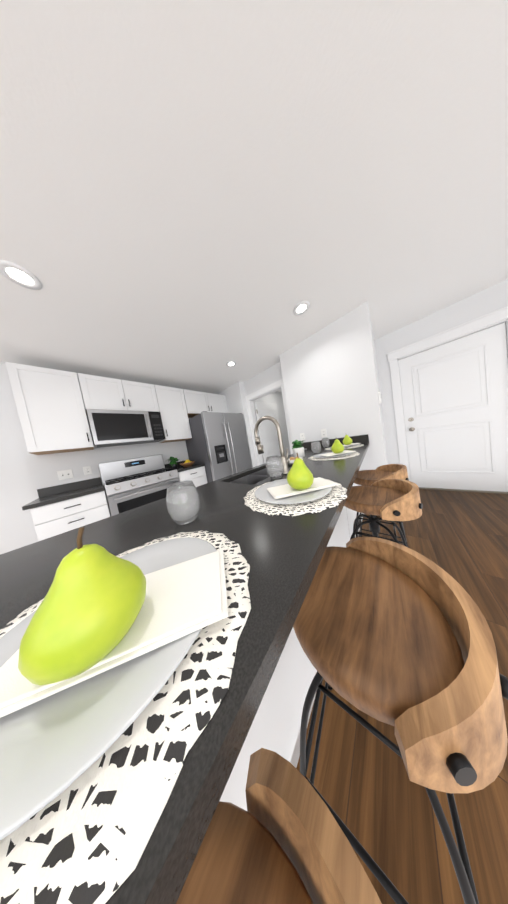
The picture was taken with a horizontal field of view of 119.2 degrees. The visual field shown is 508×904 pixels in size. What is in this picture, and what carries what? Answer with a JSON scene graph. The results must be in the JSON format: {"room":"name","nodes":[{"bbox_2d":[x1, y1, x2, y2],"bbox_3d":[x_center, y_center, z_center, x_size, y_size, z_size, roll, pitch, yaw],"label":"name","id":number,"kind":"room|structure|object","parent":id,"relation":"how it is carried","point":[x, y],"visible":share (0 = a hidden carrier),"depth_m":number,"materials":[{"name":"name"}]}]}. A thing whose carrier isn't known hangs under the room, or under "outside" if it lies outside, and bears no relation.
{"room":"kitchen","nodes":[
{"label":"kitchen","id":0,"kind":"room"},
{"bbox_2d":[0,363,190,554],"bbox_3d":[-3.081,0.338,1.262,0.150,2.440,6.900,-6,5,43],"label":"wall","id":1,"kind":"structure","parent":0,"point":[25,475],"depth_m":1.68,"materials":[{"name":"white paint"}]},
{"bbox_2d":[5,362,93,454],"bbox_3d":[-2.344,-0.462,1.773,0.353,0.906,0.463,-6,5,43],"label":"upper cabinet","id":2,"kind":"object","parent":1,"relation":"attached to","point":[52,405],"depth_m":1.64,"materials":[{"name":"white wood"}]},
{"bbox_2d":[57,469,73,479],"bbox_3d":[-2.390,0.286,1.888,0.016,0.116,0.118,-6,5,43],"label":"light switch","id":3,"kind":"object","parent":1,"relation":"attached to","point":[64,474],"visible":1,"depth_m":1.89,"materials":[{"name":"white plastic"}]},
{"bbox_2d":[83,466,91,474],"bbox_3d":[-2.268,0.253,2.030,0.008,0.116,0.072,-6,5,43],"label":"outlet","id":4,"kind":"object","parent":1,"relation":"attached to","point":[87,470],"visible":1,"depth_m":2.03,"materials":[{"name":"white plastic"}]},
{"bbox_2d":[38,460,185,495],"bbox_3d":[-1.919,0.346,2.383,0.020,0.099,1.780,-6,5,43],"label":"backsplash","id":5,"kind":"structure","parent":1,"relation":"attached to","point":[84,483],"depth_m":1.90,"materials":[{"name":"black stone"}]},
{"bbox_2d":[77,373,160,412],"bbox_3d":[-1.960,-0.790,2.225,0.353,0.441,0.806,-6,5,43],"label":"upper cabinet","id":6,"kind":"object","parent":1,"relation":"attached to","point":[103,393],"depth_m":2.06,"materials":[{"name":"white wood"}]},
{"bbox_2d":[86,409,165,447],"bbox_3d":[-1.848,-0.350,2.216,0.458,0.445,0.794,-6,5,43],"label":"microwave","id":7,"kind":"object","parent":6,"relation":"attached to","point":[109,428],"visible":1,"depth_m":2.05,"materials":[{"name":"silver metal"}]},
{"bbox_2d":[157,385,191,441],"bbox_3d":[-1.504,-0.658,2.701,0.353,0.906,0.452,-6,5,43],"label":"upper cabinet","id":8,"kind":"object","parent":1,"relation":"attached to","point":[174,412],"depth_m":2.58,"materials":[{"name":"white wood"}]},
{"bbox_2d":[185,390,227,417],"bbox_3d":[-1.070,-0.997,3.208,0.353,0.441,0.963,-6,5,43],"label":"upper cabinet","id":9,"kind":"object","parent":1,"relation":"attached to","point":[197,401],"depth_m":3.02,"materials":[{"name":"white wood"}]},
{"bbox_2d":[0,0,507,393],"bbox_3d":[0.100,-1.360,-0.680,7.800,0.100,9.200,-6,5,43],"label":"ceiling","id":10,"kind":"structure","parent":0,"point":[196,195],"depth_m":0.74,"materials":[{"name":"white paint"}]},
{"bbox_2d":[0,260,41,289],"bbox_3d":[-1.512,-1.137,0.964,0.168,0.010,0.168,-6,5,43],"label":"recessed light","id":11,"kind":"object","parent":10,"relation":"in","point":[17,274],"visible":1,"depth_m":0.96,"materials":[{"name":"white paint"}]},
{"bbox_2d":[226,361,235,366],"bbox_3d":[-0.366,-1.415,2.393,0.168,0.010,0.168,-6,5,43],"label":"recessed light","id":12,"kind":"object","parent":10,"relation":"in","point":[230,363],"visible":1,"depth_m":2.39,"materials":[{"name":"white paint"}]},
{"bbox_2d":[293,300,309,315],"bbox_3d":[0.498,-1.507,1.564,0.168,0.010,0.168,-6,5,43],"label":"recessed light","id":13,"kind":"object","parent":10,"relation":"in","point":[301,307],"visible":1,"depth_m":1.56,"materials":[{"name":"white paint"}]},
{"bbox_2d":[218,381,290,467],"bbox_3d":[0.161,-0.380,4.217,0.990,2.440,1.950,-6,5,43],"label":"wall","id":14,"kind":"structure","parent":0,"point":[235,394],"depth_m":3.32,"materials":[{"name":"white paint"}]},
{"bbox_2d":[244,362,282,464],"bbox_3d":[0.388,-0.342,2.975,1.020,2.440,0.120,-6,5,43],"label":"wall","id":15,"kind":"structure","parent":0,"point":[267,377],"depth_m":2.85,"materials":[{"name":"white paint"}]},
{"bbox_2d":[254,401,280,462],"bbox_3d":[0.463,-0.178,3.552,0.136,2.000,0.782,-6,5,43],"label":"hall door","id":16,"kind":"structure","parent":15,"relation":"in","point":[267,429],"depth_m":3.46,"materials":[{"name":"white paint"}]},
{"bbox_2d":[245,379,292,465],"bbox_3d":[0.389,-0.191,2.991,0.973,2.140,0.142,-6,5,43],"label":"door frame","id":17,"kind":"structure","parent":15,"relation":"attached to","point":[271,388],"depth_m":2.98,"materials":[{"name":"white paint"}]},
{"bbox_2d":[279,301,387,470],"bbox_3d":[1.670,-0.543,2.795,1.130,2.440,1.980,-6,5,43],"label":"wall block","id":18,"kind":"object","parent":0,"point":[330,377],"visible":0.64,"depth_m":1.91,"materials":[{"name":"white paint"}]},
{"bbox_2d":[300,433,304,440],"bbox_3d":[0.757,-0.236,2.329,0.072,0.116,0.008,-6,5,43],"label":"outlet","id":19,"kind":"object","parent":18,"relation":"attached to","point":[302,436],"visible":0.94,"depth_m":2.33,"materials":[{"name":"white plastic"}]},
{"bbox_2d":[321,429,326,437],"bbox_3d":[0.990,-0.267,2.111,0.072,0.116,0.008,-6,5,43],"label":"outlet","id":20,"kind":"object","parent":18,"relation":"attached to","point":[323,433],"visible":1,"depth_m":2.11,"materials":[{"name":"white plastic"}]},
{"bbox_2d":[378,392,381,403],"bbox_3d":[1.449,-0.623,1.715,0.024,0.120,0.090,-6,5,43],"label":"light switch","id":21,"kind":"object","parent":18,"relation":"attached to","point":[379,397],"visible":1,"depth_m":1.68,"materials":[{"name":"white plastic"}]},
{"bbox_2d":[301,434,367,449],"bbox_3d":[1.057,-0.128,2.068,0.855,0.099,0.020,-6,5,43],"label":"backsplash","id":22,"kind":"structure","parent":0,"relation":"attached to","point":[360,438],"depth_m":1.96,"materials":[{"name":"black stone"}]},
{"bbox_2d":[296,489,507,903],"bbox_3d":[0.514,1.141,-0.527,7.800,0.100,9.200,-6,5,43],"label":"floor","id":23,"kind":"structure","parent":0,"point":[375,798],"depth_m":0.48,"materials":[{"name":"brown wood"}]},
{"bbox_2d":[26,485,110,540],"bbox_3d":[-2.024,0.929,1.760,0.618,0.870,0.488,-6,5,43],"label":"base cabinet","id":24,"kind":"object","parent":23,"relation":"on","point":[58,509],"depth_m":1.50,"materials":[{"name":"white wood"}]},
{"bbox_2d":[22,484,104,509],"bbox_3d":[-2.103,0.485,1.717,0.632,0.035,0.518,-6,5,43],"label":"countertop","id":25,"kind":"structure","parent":24,"relation":"on","point":[57,496],"depth_m":1.57,"materials":[{"name":"black stone"}]},
{"bbox_2d":[98,454,179,515],"bbox_3d":[-1.590,0.666,2.197,0.700,1.195,0.796,-6,5,43],"label":"range","id":26,"kind":"object","parent":23,"relation":"on","point":[130,484],"visible":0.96,"depth_m":2.06,"materials":[{"name":"silver metal"}]},
{"bbox_2d":[178,468,207,486],"bbox_3d":[-1.176,0.731,2.697,0.618,0.870,0.452,-6,5,43],"label":"base cabinet","id":27,"kind":"object","parent":23,"relation":"on","point":[197,475],"depth_m":2.49,"materials":[{"name":"white wood"}]},
{"bbox_2d":[170,464,204,471],"bbox_3d":[-1.244,0.285,2.665,0.632,0.035,0.452,-6,5,43],"label":"countertop","id":28,"kind":"structure","parent":27,"relation":"on","point":[184,469],"depth_m":2.49,"materials":[{"name":"black stone"}]},
{"bbox_2d":[167,457,177,468],"bbox_3d":[-1.422,0.185,2.638,0.254,0.222,0.238,-6,5,43],"label":"potted plant","id":29,"kind":"object","parent":28,"relation":"on","point":[173,462],"visible":1,"depth_m":2.62,"materials":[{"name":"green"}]},
{"bbox_2d":[180,459,194,466],"bbox_3d":[-1.174,0.194,2.632,0.260,0.124,0.260,-6,5,43],"label":"fruit bowl","id":30,"kind":"object","parent":28,"relation":"on","point":[187,463],"visible":1,"depth_m":2.57,"materials":[{"name":"brown wood"}]},
{"bbox_2d":[185,411,251,482],"bbox_3d":[-0.668,0.164,3.070,0.910,1.777,0.922,-6,5,43],"label":"fridge","id":31,"kind":"object","parent":23,"relation":"on","point":[217,444],"visible":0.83,"depth_m":2.68,"materials":[{"name":"grey metal"}]},
{"bbox_2d":[105,454,363,903],"bbox_3d":[0.288,0.579,1.178,0.616,0.875,2.562,-6,5,43],"label":"base cabinet","id":32,"kind":"object","parent":23,"relation":"on","point":[274,671],"depth_m":0.18,"materials":[{"name":"white"}]},
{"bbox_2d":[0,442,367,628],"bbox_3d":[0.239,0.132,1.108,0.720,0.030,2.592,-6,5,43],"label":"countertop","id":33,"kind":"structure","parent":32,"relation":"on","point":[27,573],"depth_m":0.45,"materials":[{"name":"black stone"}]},
{"bbox_2d":[0,530,250,903],"bbox_3d":[-0.201,0.231,0.229,0.396,0.024,0.396,-6,5,43],"label":"place setting","id":34,"kind":"object","parent":33,"relation":"on","point":[92,759],"visible":0.75,"depth_m":0.12,"materials":[{"name":"grey ceramic"}]},
{"bbox_2d":[18,527,145,685],"bbox_3d":[-0.187,0.151,0.169,0.096,0.135,0.096,-6,5,43],"label":"pear","id":35,"kind":"object","parent":34,"relation":"on","point":[84,617],"visible":1,"depth_m":0.14,"materials":[{"name":"green food"}]},
{"bbox_2d":[166,481,199,524],"bbox_3d":[-0.235,0.168,0.499,0.099,0.126,0.099,-6,5,43],"label":"wine glass","id":36,"kind":"object","parent":33,"relation":"on","point":[183,502],"visible":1,"depth_m":0.46,"materials":[{"name":"white"}]},
{"bbox_2d":[228,466,269,481],"bbox_3d":[0.076,0.277,1.108,0.328,0.227,0.528,-6,5,43],"label":"sink","id":37,"kind":"object","parent":33,"relation":"in","point":[256,475],"depth_m":1.18,"materials":[{"name":"grey metal"}]},
{"bbox_2d":[254,416,288,473],"bbox_3d":[0.114,-0.050,1.001,0.238,0.382,0.095,-6,5,43],"label":"faucet","id":38,"kind":"object","parent":33,"relation":"on","point":[285,460],"visible":0.92,"depth_m":0.93,"materials":[{"name":"silver metal"}]},
{"bbox_2d":[266,455,283,478],"bbox_3d":[0.120,0.088,0.857,0.099,0.126,0.099,-6,5,43],"label":"wine glass","id":39,"kind":"object","parent":33,"relation":"on","point":[274,467],"visible":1,"depth_m":0.82,"materials":[{"name":"white"}]},
{"bbox_2d":[288,457,302,462],"bbox_3d":[0.358,0.063,1.312,0.130,0.042,0.130,-8,4,18],"label":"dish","id":40,"kind":"object","parent":33,"relation":"on","point":[291,459],"visible":0.6,"depth_m":1.29,"materials":[{"name":"white ceramic"}]},
{"bbox_2d":[244,477,346,515],"bbox_3d":[0.150,0.150,0.610,0.398,0.024,0.392,-6,5,43],"label":"place setting","id":41,"kind":"object","parent":33,"relation":"on","point":[283,497],"visible":0.83,"depth_m":0.52,"materials":[{"name":"grey ceramic"}]},
{"bbox_2d":[287,453,313,489],"bbox_3d":[0.166,0.070,0.552,0.096,0.135,0.096,-6,5,43],"label":"pear","id":42,"kind":"object","parent":41,"relation":"on","point":[299,475],"visible":1,"depth_m":0.52,"materials":[{"name":"green food"}]},
{"bbox_2d":[292,440,304,457],"bbox_3d":[0.463,-0.037,1.521,0.144,0.179,0.136,-6,5,43],"label":"potted plant","id":43,"kind":"object","parent":33,"relation":"on","point":[298,448],"visible":1,"depth_m":1.49,"materials":[{"name":"white ceramic"}]},
{"bbox_2d":[311,441,320,453],"bbox_3d":[0.666,-0.048,1.597,0.099,0.126,0.099,-6,5,43],"label":"wine glass","id":44,"kind":"object","parent":33,"relation":"on","point":[315,447],"visible":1,"depth_m":1.56,"materials":[{"name":"white"}]},
{"bbox_2d":[322,438,329,447],"bbox_3d":[0.971,-0.124,2.015,0.099,0.126,0.099,-6,5,43],"label":"wine glass","id":45,"kind":"object","parent":33,"relation":"on","point":[325,442],"visible":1,"depth_m":1.98,"materials":[{"name":"white"}]},
{"bbox_2d":[308,450,359,460],"bbox_3d":[0.669,0.023,1.282,0.392,0.024,0.398,-6,5,43],"label":"place setting","id":46,"kind":"object","parent":33,"relation":"on","point":[344,454],"visible":0.94,"depth_m":1.21,"materials":[{"name":"grey ceramic"}]},
{"bbox_2d":[331,438,343,452],"bbox_3d":[0.684,-0.057,1.226,0.096,0.135,0.095,-6,5,43],"label":"pear","id":47,"kind":"object","parent":46,"relation":"on","point":[337,446],"visible":1,"depth_m":1.20,"materials":[{"name":"green food"}]},
{"bbox_2d":[325,443,362,449],"bbox_3d":[1.051,-0.070,1.756,0.396,0.024,0.396,-6,5,43],"label":"place setting","id":48,"kind":"object","parent":33,"relation":"on","point":[353,445],"visible":0.6,"depth_m":1.68,"materials":[{"name":"grey ceramic"}]},
{"bbox_2d":[343,435,351,444],"bbox_3d":[1.064,-0.149,1.702,0.096,0.135,0.095,-6,5,43],"label":"pear","id":49,"kind":"object","parent":48,"relation":"on","point":[347,439],"visible":1,"depth_m":1.68,"materials":[{"name":"green food"}]},
{"bbox_2d":[176,748,381,903],"bbox_3d":[-0.002,0.753,0.037,0.412,0.765,0.411,-6,5,43],"label":"stool","id":50,"kind":"object","parent":23,"relation":"on","point":[282,839],"visible":0.73,"depth_m":0.15,"materials":[{"name":"brown wood"}]},
{"bbox_2d":[354,464,408,547],"bbox_3d":[1.065,0.501,1.267,0.388,0.765,0.409,-6,5,43],"label":"stool","id":51,"kind":"object","parent":23,"relation":"on","point":[382,472],"visible":0.4,"depth_m":1.23,"materials":[{"name":"brown wood"}]},
{"bbox_2d":[344,479,422,546],"bbox_3d":[0.776,0.570,0.926,0.392,0.765,0.408,-6,5,43],"label":"stool","id":52,"kind":"object","parent":23,"relation":"on","point":[391,500],"visible":0.62,"depth_m":0.85,"materials":[{"name":"brown wood"}]},
{"bbox_2d":[293,537,507,903],"bbox_3d":[0.321,0.677,0.410,0.404,0.765,0.404,-6,5,43],"label":"stool","id":53,"kind":"object","parent":23,"relation":"on","point":[399,637],"visible":0.88,"depth_m":0.28,"materials":[{"name":"brown wood"}]},
{"bbox_2d":[374,279,507,463],"bbox_3d":[3.803,-0.789,1.037,4.410,2.440,0.150,-6,5,43],"label":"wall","id":54,"kind":"structure","parent":0,"point":[493,298],"depth_m":2.09,"materials":[{"name":"white paint"}]},
{"bbox_2d":[387,306,507,493],"bbox_3d":[2.706,-0.525,2.065,1.124,2.155,0.180,-6,5,43],"label":"door frame","id":55,"kind":"structure","parent":54,"relation":"attached to","point":[489,320],"depth_m":2.10,"materials":[{"name":"white paint"}]},
{"bbox_2d":[398,322,507,491],"bbox_3d":[2.687,-0.455,2.037,0.876,1.998,0.116,-6,5,43],"label":"entry door","id":56,"kind":"structure","parent":54,"relation":"in","point":[455,400],"depth_m":1.99,"materials":[{"name":"white paint"}]}
]}

